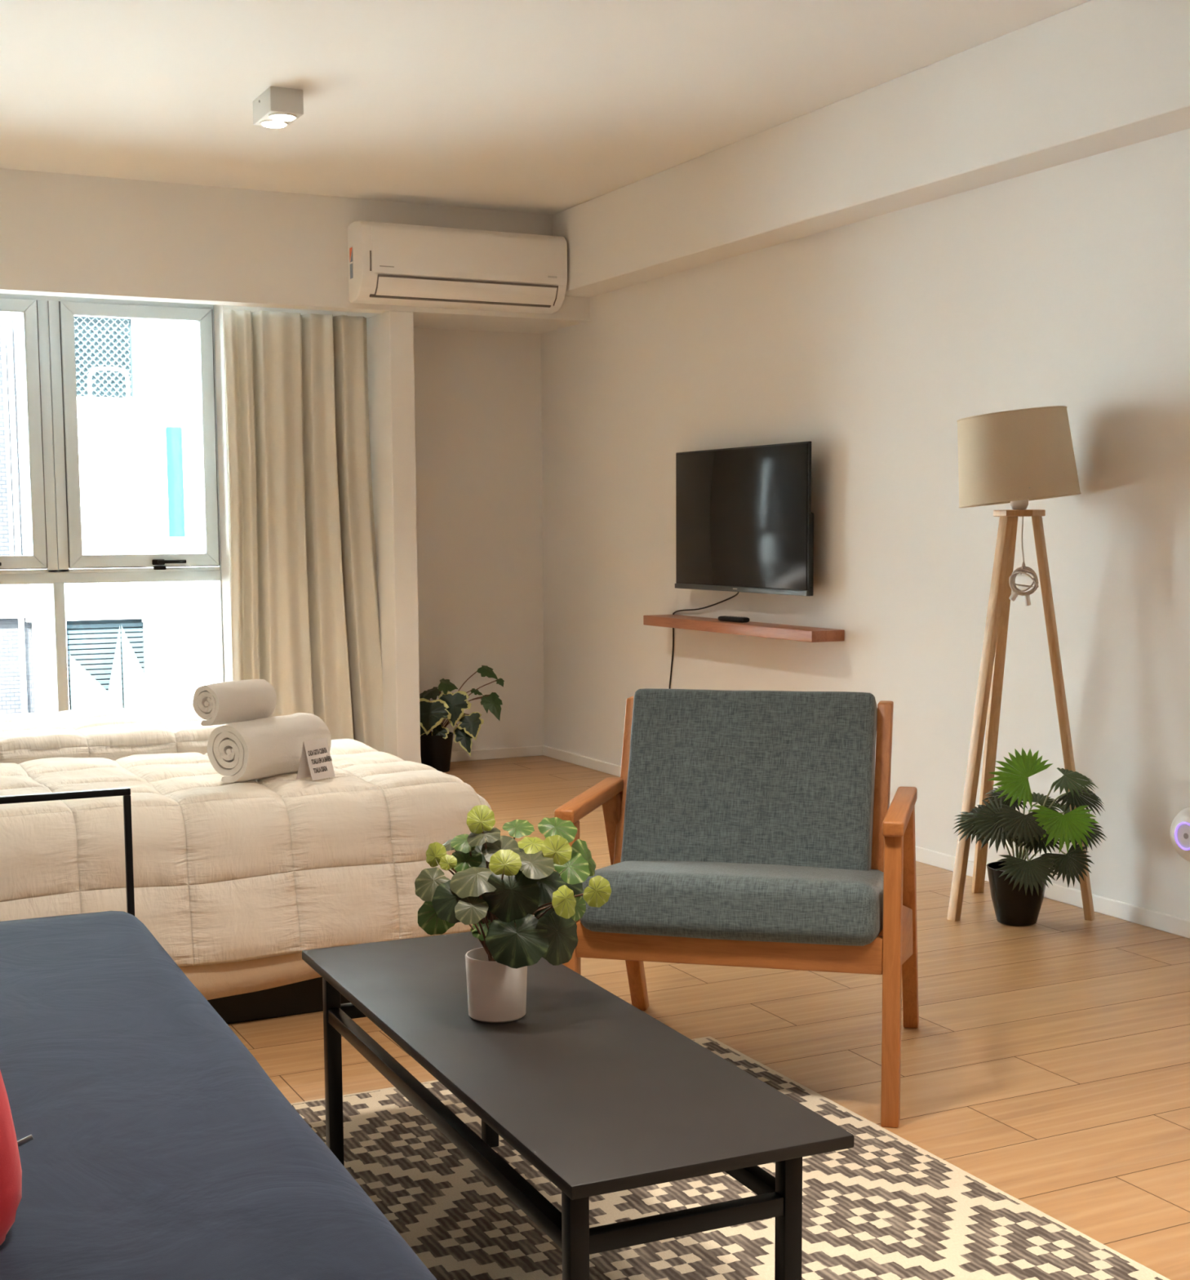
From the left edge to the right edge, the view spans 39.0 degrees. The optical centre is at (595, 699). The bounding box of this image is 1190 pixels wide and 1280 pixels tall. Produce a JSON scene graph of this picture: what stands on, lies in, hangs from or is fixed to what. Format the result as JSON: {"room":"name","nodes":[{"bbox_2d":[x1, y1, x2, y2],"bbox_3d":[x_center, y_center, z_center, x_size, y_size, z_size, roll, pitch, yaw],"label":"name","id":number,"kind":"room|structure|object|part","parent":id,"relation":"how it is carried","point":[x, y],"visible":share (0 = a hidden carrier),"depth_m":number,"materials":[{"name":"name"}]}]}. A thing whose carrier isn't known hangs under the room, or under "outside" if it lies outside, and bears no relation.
{"room":"studio apartment","nodes":[
{"label":"studio apartment","id":0,"kind":"room"},
{"bbox_2d":[0,168,590,333],"bbox_3d":[-2.045,-1.923,7.220,4.148,0.470,0.730,-3,7,-26],"label":"ceiling beam","id":1,"kind":"structure","parent":0,"point":[68,235],"depth_m":7.03,"materials":[{"name":"paint"}]},
{"bbox_2d":[347,220,567,313],"bbox_3d":[-0.598,-1.905,7.423,0.966,0.335,0.202,-3,7,-26],"label":"air conditioner","id":2,"kind":"object","parent":1,"relation":"attached to","point":[391,264],"visible":1,"depth_m":7.33,"materials":[{"name":"white plastic"}]},
{"bbox_2d":[349,247,352,258],"bbox_3d":[-1.052,-1.917,7.250,0.001,0.060,0.036,-3,7,-26],"label":"print","id":3,"kind":"object","parent":2,"relation":"attached to","point":[350,248],"depth_m":7.25,"materials":[{"name":"orange"}]},
{"bbox_2d":[350,248,352,279],"bbox_3d":[-1.051,-1.880,7.253,0.001,0.125,0.038,-3,7,-26],"label":"print","id":4,"kind":"object","parent":2,"relation":"attached to","point":[351,250],"depth_m":7.25},
{"bbox_3d":[-0.539,-1.934,7.346,0.919,0.192,0.015,-3,7,-26],"label":"panel","id":5,"kind":"part","parent":2,"relation":"part of","materials":[{"name":"white plastic"}]},
{"bbox_2d":[213,304,544,751],"bbox_3d":[-2.092,-0.887,7.434,4.148,2.575,0.730,-3,7,-26],"label":"wall","id":6,"kind":"structure","parent":0,"point":[477,393],"depth_m":8.26,"materials":[{"name":"paint"}]},
{"bbox_2d":[0,293,224,711],"bbox_3d":[-2.790,-0.752,7.410,2.282,2.120,0.116,-3,7,-26],"label":"window","id":7,"kind":"structure","parent":6,"relation":"in","point":[47,321],"depth_m":7.58,"materials":[{"name":"grey metal"}]},
{"bbox_3d":[-2.771,-1.166,7.386,0.645,1.184,0.062,-3,7,-26],"label":"sash","id":8,"kind":"part","parent":7,"relation":"part of","materials":[{"name":"grey metal"}]},
{"bbox_3d":[-2.088,-1.204,7.723,0.677,1.184,0.062,-3,7,-26],"label":"sash","id":9,"kind":"part","parent":7,"relation":"part of","materials":[{"name":"grey metal"}]},
{"bbox_3d":[-1.974,-0.625,7.788,0.153,0.048,0.042,-3,7,-26],"label":"handle","id":10,"kind":"part","parent":7,"relation":"part of","materials":[{"name":"black plastic"}]},
{"bbox_3d":[-2.095,-0.166,7.834,0.710,0.770,0.006,-3,7,-26],"label":"pane","id":11,"kind":"part","parent":7,"relation":"part of","materials":[{"name":"clear glass"}]},
{"bbox_2d":[222,309,384,751],"bbox_3d":[-1.272,-0.672,7.560,0.752,2.083,0.140,-4,7,-29],"label":"curtain","id":12,"kind":"object","parent":6,"relation":"hanging from","point":[305,620],"visible":0.87,"depth_m":7.51,"materials":[{"name":"fabric"}]},
{"bbox_2d":[420,745,542,763],"bbox_3d":[-0.649,0.281,8.338,0.857,0.050,0.013,-3,7,-26],"label":"baseboard","id":13,"kind":"structure","parent":6,"relation":"attached to","point":[504,753],"depth_m":8.41,"materials":[{"name":"white wood"}]},
{"bbox_2d":[366,310,421,763],"bbox_3d":[-1.015,-0.701,7.870,0.113,2.105,0.749,-3,7,-26],"label":"pillar","id":14,"kind":"structure","parent":0,"point":[389,334],"depth_m":7.56,"materials":[{"name":"paint"}]},
{"bbox_2d":[420,731,453,772],"bbox_3d":[-0.756,0.252,7.989,0.174,0.180,0.174,-3,7,-26],"label":"pot","id":15,"kind":"object","parent":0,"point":[436,747],"depth_m":7.93,"materials":[{"name":"black plastic"}]},
{"bbox_2d":[0,0,1090,214],"bbox_3d":[-0.062,-1.836,3.208,4.348,0.150,10.300,-3,7,-26],"label":"ceiling","id":16,"kind":"structure","parent":0,"point":[548,107],"depth_m":5.37,"materials":[{"name":"paint"}]},
{"bbox_2d":[253,85,303,128],"bbox_3d":[-1.050,-1.951,5.557,0.113,0.088,0.216,-3,7,-26],"label":"ceiling spotlight","id":17,"kind":"object","parent":16,"relation":"attached to","point":[277,107],"visible":1,"depth_m":5.48,"materials":[{"name":"grey metal"}]},
{"bbox_2d":[552,0,1189,297],"bbox_3d":[1.923,-1.639,3.685,0.190,0.362,9.150,-3,7,-26],"label":"beam","id":18,"kind":"structure","parent":16,"relation":"attached to","point":[1091,77],"depth_m":5.33,"materials":[{"name":"paint"}]},
{"bbox_2d":[227,755,1189,1279],"bbox_3d":[-0.006,0.858,3.403,4.348,0.100,10.120,-3,7,-26],"label":"floor","id":19,"kind":"structure","parent":0,"point":[1046,1062],"depth_m":3.79,"materials":[{"name":"brown wood"}]},
{"bbox_2d":[0,787,436,1279],"bbox_3d":[-0.804,0.629,1.913,0.978,0.668,2.398,-3,6,-24],"label":"sofa","id":20,"kind":"object","parent":19,"relation":"on","point":[161,1148],"visible":0.99,"depth_m":1.92,"materials":[{"name":"blue fabric"}]},
{"bbox_2d":[0,1071,33,1245],"bbox_3d":[-0.739,0.368,1.660,0.401,0.433,0.326,3,7,31],"label":"throw pillow","id":21,"kind":"object","parent":20,"relation":"on","point":[11,1171],"visible":1,"depth_m":1.62,"materials":[{"name":"red fabric"}]},
{"bbox_3d":[-0.606,0.467,1.764,0.032,0.016,0.002,-3,7,-26],"label":"zipper pull","id":22,"kind":"part","parent":21,"relation":"part of","materials":[{"name":"silver metal"}]},
{"bbox_3d":[-1.308,0.522,2.988,0.964,0.668,0.013,-3,6,-24],"label":"arm frame","id":23,"kind":"part","parent":20,"relation":"part of","materials":[{"name":"black metal"}]},
{"bbox_2d":[179,952,350,1024],"bbox_3d":[-1.402,0.495,4.089,1.950,0.500,0.952,-3,7,-26],"label":"bed","id":24,"kind":"object","parent":19,"relation":"on","point":[282,985],"visible":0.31,"depth_m":3.92,"materials":[{"name":"beige fabric"},{"name":"cotton"},{"name":"black wood"}]},
{"bbox_2d":[0,738,493,967],"bbox_3d":[-1.359,0.415,4.097,2.064,0.437,1.001,-3,7,-26],"label":"quilt","id":25,"kind":"object","parent":24,"relation":"on","point":[279,864],"visible":0.78,"depth_m":3.89,"materials":[{"name":"white fabric"}]},
{"bbox_2d":[207,712,331,782],"bbox_3d":[-0.805,0.119,4.171,0.146,0.149,0.303,3,7,31],"label":"rolled towel","id":26,"kind":"object","parent":25,"relation":"on","point":[244,751],"visible":0.93,"depth_m":4.07,"materials":[{"name":"white fabric"}]},
{"bbox_2d":[192,679,276,725],"bbox_3d":[-0.885,0.008,4.132,0.101,0.104,0.196,4,7,35],"label":"rolled towel","id":27,"kind":"object","parent":26,"relation":"on","point":[233,701],"visible":1,"depth_m":4.08,"materials":[{"name":"white fabric"}]},
{"bbox_2d":[296,737,335,781],"bbox_3d":[-0.686,0.146,4.127,0.050,0.095,0.089,3,7,29],"label":"tent card","id":28,"kind":"object","parent":25,"relation":"on","point":[315,762],"visible":1,"depth_m":4.12,"materials":[{"name":"white paper"}]},
{"bbox_2d":[419,665,504,772],"bbox_3d":[-0.663,0.093,7.963,0.469,0.501,0.192,0,6,0],"label":"potted plant","id":29,"kind":"object","parent":19,"relation":"on","point":[436,745],"visible":0.95,"depth_m":7.93,"materials":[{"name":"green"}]},
{"bbox_2d":[290,1035,1169,1279],"bbox_3d":[0.065,0.907,2.394,1.600,0.006,2.350,-3,7,-26],"label":"rug","id":30,"kind":"object","parent":19,"relation":"on","point":[885,1206],"visible":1,"depth_m":2.81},
{"bbox_2d":[302,931,854,1279],"bbox_3d":[-0.104,0.694,2.639,0.395,0.372,1.236,-3,6,-24],"label":"coffee table","id":31,"kind":"object","parent":30,"relation":"on","point":[598,1094],"visible":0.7,"depth_m":2.32,"materials":[{"name":"black wood"}]},
{"bbox_3d":[-0.465,0.669,2.990,0.026,0.354,0.026,-3,6,-24],"label":"leg","id":32,"kind":"part","parent":31,"relation":"part of","materials":[{"name":"black metal"}]},
{"bbox_3d":[-0.196,0.655,3.112,0.026,0.354,0.026,-3,6,-24],"label":"leg","id":33,"kind":"part","parent":31,"relation":"part of","materials":[{"name":"black wood"}]},
{"bbox_2d":[414,804,611,1022],"bbox_3d":[-0.129,0.335,2.665,0.309,0.337,0.230,0,6,0],"label":"potted plant","id":34,"kind":"object","parent":31,"relation":"on","point":[522,911],"visible":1,"depth_m":2.62,"materials":[{"name":"green plant"}]},
{"bbox_3d":[-0.156,0.453,2.671,0.099,0.100,0.099,0,6,0],"label":"pot","id":35,"kind":"part","parent":34,"relation":"part of","materials":[{"name":"white ceramic"}]},
{"bbox_3d":[-0.023,0.765,2.025,0.026,0.354,0.026,-3,6,-24],"label":"leg","id":36,"kind":"part","parent":31,"relation":"part of","materials":[{"name":"black wood"}]},
{"bbox_3d":[0.247,0.751,2.147,0.026,0.354,0.026,-3,6,-24],"label":"leg","id":37,"kind":"part","parent":31,"relation":"part of","materials":[{"name":"black wood"}]},
{"bbox_2d":[554,688,919,1128],"bbox_3d":[0.335,0.387,3.586,0.680,0.796,0.725,1,6,14],"label":"armchair","id":38,"kind":"object","parent":19,"relation":"on","point":[744,828],"visible":0.98,"depth_m":3.53,"materials":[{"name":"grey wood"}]},
{"bbox_3d":[-0.050,0.523,3.372,0.034,0.562,0.048,1,6,14],"label":"leg","id":39,"kind":"part","parent":38,"relation":"part of","materials":[{"name":"orange wood"}]},
{"bbox_3d":[-0.009,0.210,3.517,0.041,0.030,0.439,1,6,14],"label":"armrest","id":40,"kind":"part","parent":38,"relation":"part of","materials":[{"name":"orange wood"}]},
{"bbox_3d":[0.071,0.237,3.730,0.031,0.468,0.232,1,6,14],"label":"post","id":41,"kind":"part","parent":38,"relation":"part of","materials":[{"name":"orange wood"}]},
{"bbox_3d":[0.071,0.475,3.858,0.034,0.568,0.347,1,6,14],"label":"leg","id":42,"kind":"part","parent":38,"relation":"part of","materials":[{"name":"orange wood"}]},
{"bbox_3d":[0.258,0.484,3.284,0.604,0.071,0.028,1,6,14],"label":"rail","id":43,"kind":"part","parent":38,"relation":"part of","materials":[{"name":"orange wood"}]},
{"bbox_2d":[579,861,884,946],"bbox_3d":[0.303,0.411,3.466,0.592,0.177,0.474,1,6,14],"label":"seat cushion","id":44,"kind":"object","parent":38,"relation":"on","point":[649,903],"depth_m":3.26,"materials":[{"name":"grey fabric"}]},
{"bbox_2d":[621,688,877,871],"bbox_3d":[0.332,0.195,3.624,0.530,0.422,0.226,1,6,14],"label":"cushion","id":45,"kind":"object","parent":38,"relation":"on","point":[780,778],"depth_m":3.58,"materials":[{"name":"grey fabric"}]},
{"bbox_3d":[0.612,0.247,3.595,0.031,0.468,0.232,1,6,14],"label":"post","id":46,"kind":"part","parent":38,"relation":"part of","materials":[{"name":"orange wood"}]},
{"bbox_3d":[0.569,0.538,3.218,0.034,0.568,0.048,1,6,14],"label":"leg","id":47,"kind":"part","parent":38,"relation":"part of","materials":[{"name":"orange wood"}]},
{"bbox_3d":[0.611,0.222,3.363,0.041,0.030,0.439,1,6,14],"label":"armrest","id":48,"kind":"part","parent":38,"relation":"part of","materials":[{"name":"orange wood"}]},
{"bbox_3d":[0.633,0.478,3.471,0.022,0.223,0.488,1,6,14],"label":"rail","id":49,"kind":"part","parent":38,"relation":"part of","materials":[{"name":"orange wood"}]},
{"bbox_3d":[0.691,0.487,3.704,0.034,0.568,0.347,1,6,14],"label":"leg","id":50,"kind":"part","parent":38,"relation":"part of","materials":[{"name":"orange wood"}]},
{"bbox_2d":[947,405,1095,921],"bbox_3d":[1.263,-0.112,5.006,0.430,1.488,0.429,0,6,7],"label":"floor lamp","id":51,"kind":"object","parent":19,"relation":"on","point":[1015,457],"visible":1,"depth_m":4.89,"materials":[{"name":"brown wood"}]},
{"bbox_3d":[1.124,0.055,4.909,0.205,1.177,0.034,-4,7,-32],"label":"leg","id":52,"kind":"part","parent":51,"relation":"part of","materials":[{"name":"brown wood"}]},
{"bbox_3d":[1.218,0.032,5.133,0.034,1.177,0.220,-1,6,-10],"label":"leg","id":53,"kind":"part","parent":51,"relation":"part of","materials":[{"name":"brown wood"}]},
{"bbox_3d":[1.214,-0.830,4.901,0.312,0.038,0.312,-3,7,-26],"label":"shade trim","id":54,"kind":"part","parent":51,"relation":"part of","materials":[{"name":"fabric"}]},
{"bbox_3d":[1.240,-0.705,4.907,0.348,0.286,0.345,-3,7,-26],"label":"lamp shade","id":55,"kind":"part","parent":51,"relation":"part of","materials":[{"name":"fabric"}]},
{"bbox_3d":[1.242,-0.545,4.924,0.139,0.019,0.146,-3,7,-26],"label":"plate","id":56,"kind":"part","parent":51,"relation":"part of","materials":[{"name":"brown wood"}]},
{"bbox_2d":[1010,499,1028,509],"bbox_3d":[1.242,-0.612,4.917,0.052,0.119,0.052,-3,7,-26],"label":"socket","id":57,"kind":"object","parent":51,"relation":"attached to","point":[1023,504],"depth_m":4.90,"materials":[{"name":"white plastic"}]},
{"bbox_3d":[1.242,-0.582,4.920,0.348,0.042,0.348,-3,7,-26],"label":"shade trim","id":58,"kind":"part","parent":51,"relation":"part of","materials":[{"name":"fabric"}]},
{"bbox_3d":[1.261,-0.420,4.926,0.081,0.234,0.087,-3,7,-26],"label":"coiled cord","id":59,"kind":"part","parent":51,"relation":"part of","materials":[{"name":"beige plastic"}]},
{"bbox_3d":[1.367,0.054,4.907,0.205,1.177,0.034,3,7,32],"label":"leg","id":60,"kind":"part","parent":51,"relation":"part of","materials":[{"name":"brown wood"}]},
{"bbox_2d":[952,747,1107,926],"bbox_3d":[1.263,0.399,4.846,0.453,0.505,0.311,0,6,0],"label":"potted palm","id":61,"kind":"object","parent":19,"relation":"on","point":[1017,885],"visible":1,"depth_m":4.80,"materials":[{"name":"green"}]},
{"bbox_2d":[986,861,1047,926],"bbox_3d":[1.225,0.567,4.876,0.176,0.165,0.176,-3,7,-26],"label":"pot","id":62,"kind":"object","parent":61,"relation":"attached to","point":[1015,908],"depth_m":4.82,"materials":[{"name":"black plastic"}]},
{"bbox_3d":[-1.849,0.392,4.893,1.870,0.545,0.804,-3,7,-26],"label":"bed","id":63,"kind":"object","parent":19,"relation":"on","visible":0},
{"bbox_2d":[0,702,226,764],"bbox_3d":[-1.837,0.286,4.908,1.934,0.425,0.829,-3,7,-26],"label":"quilt","id":64,"kind":"object","parent":63,"relation":"on","point":[113,733],"visible":0.37,"depth_m":4.80,"materials":[{"name":"white fabric"}]},
{"bbox_2d":[540,128,1189,919],"bbox_3d":[1.857,-0.588,4.289,0.120,2.575,10.300,-3,7,-26],"label":"wall","id":65,"kind":"structure","parent":0,"point":[867,342],"depth_m":5.64,"materials":[{"name":"paint"}]},
{"bbox_2d":[668,440,813,688],"bbox_3d":[0.550,-0.328,6.725,0.098,1.336,1.208,-3,7,-26],"label":"television","id":66,"kind":"object","parent":65,"relation":"attached to","point":[744,517],"visible":0.87,"depth_m":6.51,"materials":[{"name":"black plastic"}]},
{"bbox_3d":[0.459,-0.079,6.996,0.032,0.788,0.687,-3,6,-21],"label":"power cord","id":67,"kind":"part","parent":66,"relation":"part of","materials":[{"name":"black plastic"}]},
{"bbox_3d":[0.578,-0.702,6.582,0.044,0.562,0.994,-3,7,-26],"label":"casing","id":68,"kind":"part","parent":66,"relation":"part of","materials":[{"name":"black plastic"}]},
{"bbox_2d":[643,614,844,642],"bbox_3d":[0.558,-0.286,6.662,0.143,0.041,1.292,-3,7,-26],"label":"wall shelf","id":69,"kind":"object","parent":65,"relation":"attached to","point":[787,632],"visible":1,"depth_m":6.46,"materials":[{"name":"brown wood"}]},
{"bbox_2d":[718,615,749,622],"bbox_3d":[0.550,-0.318,6.665,0.042,0.021,0.165,-4,7,-32],"label":"remote control","id":70,"kind":"object","parent":69,"relation":"on","point":[724,618],"visible":1,"depth_m":6.64,"materials":[{"name":"black plastic"}]},
{"bbox_2d":[542,745,1189,938],"bbox_3d":[1.894,0.688,4.212,0.013,0.050,9.703,-3,7,-26],"label":"baseboard","id":71,"kind":"structure","parent":65,"relation":"attached to","point":[1151,918],"depth_m":5.10,"materials":[{"name":"white wood"}]},
{"bbox_2d":[1170,807,1189,862],"bbox_3d":[1.645,0.375,4.629,0.057,0.156,0.156,-3,7,-26],"label":"night light","id":72,"kind":"object","parent":65,"relation":"attached to","point":[1180,825],"visible":1,"depth_m":4.63,"materials":[{"name":"white plastic"}]},
{"label":"outside","id":73,"kind":"structure","parent":0,"visible":0},
{"bbox_3d":[-2.870,0.560,10.415,22.000,0.100,4.980,-3,7,-26],"label":"ground","id":74,"kind":"structure","parent":73,"visible":0},
{"bbox_2d":[0,312,219,714],"bbox_3d":[-4.081,-2.101,11.434,17.000,5.000,0.615,-3,7,-26],"label":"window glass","id":75,"kind":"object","parent":74,"relation":"on","point":[130,645],"visible":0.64,"depth_m":11.70,"materials":[{"name":"white"}]},
{"bbox_2d":[66,618,145,710],"bbox_3d":[-3.455,-0.098,11.864,0.540,0.920,0.080,-3,7,-26],"label":"window blinds","id":76,"kind":"object","parent":75,"relation":"hanging from","point":[91,643],"depth_m":11.80,"materials":[{"name":"grey"}]},
{"bbox_3d":[-3.340,-2.164,11.548,0.282,0.234,0.024,-3,7,-26],"label":"handrail","id":77,"kind":"part","parent":75,"relation":"part of","materials":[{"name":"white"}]}
]}

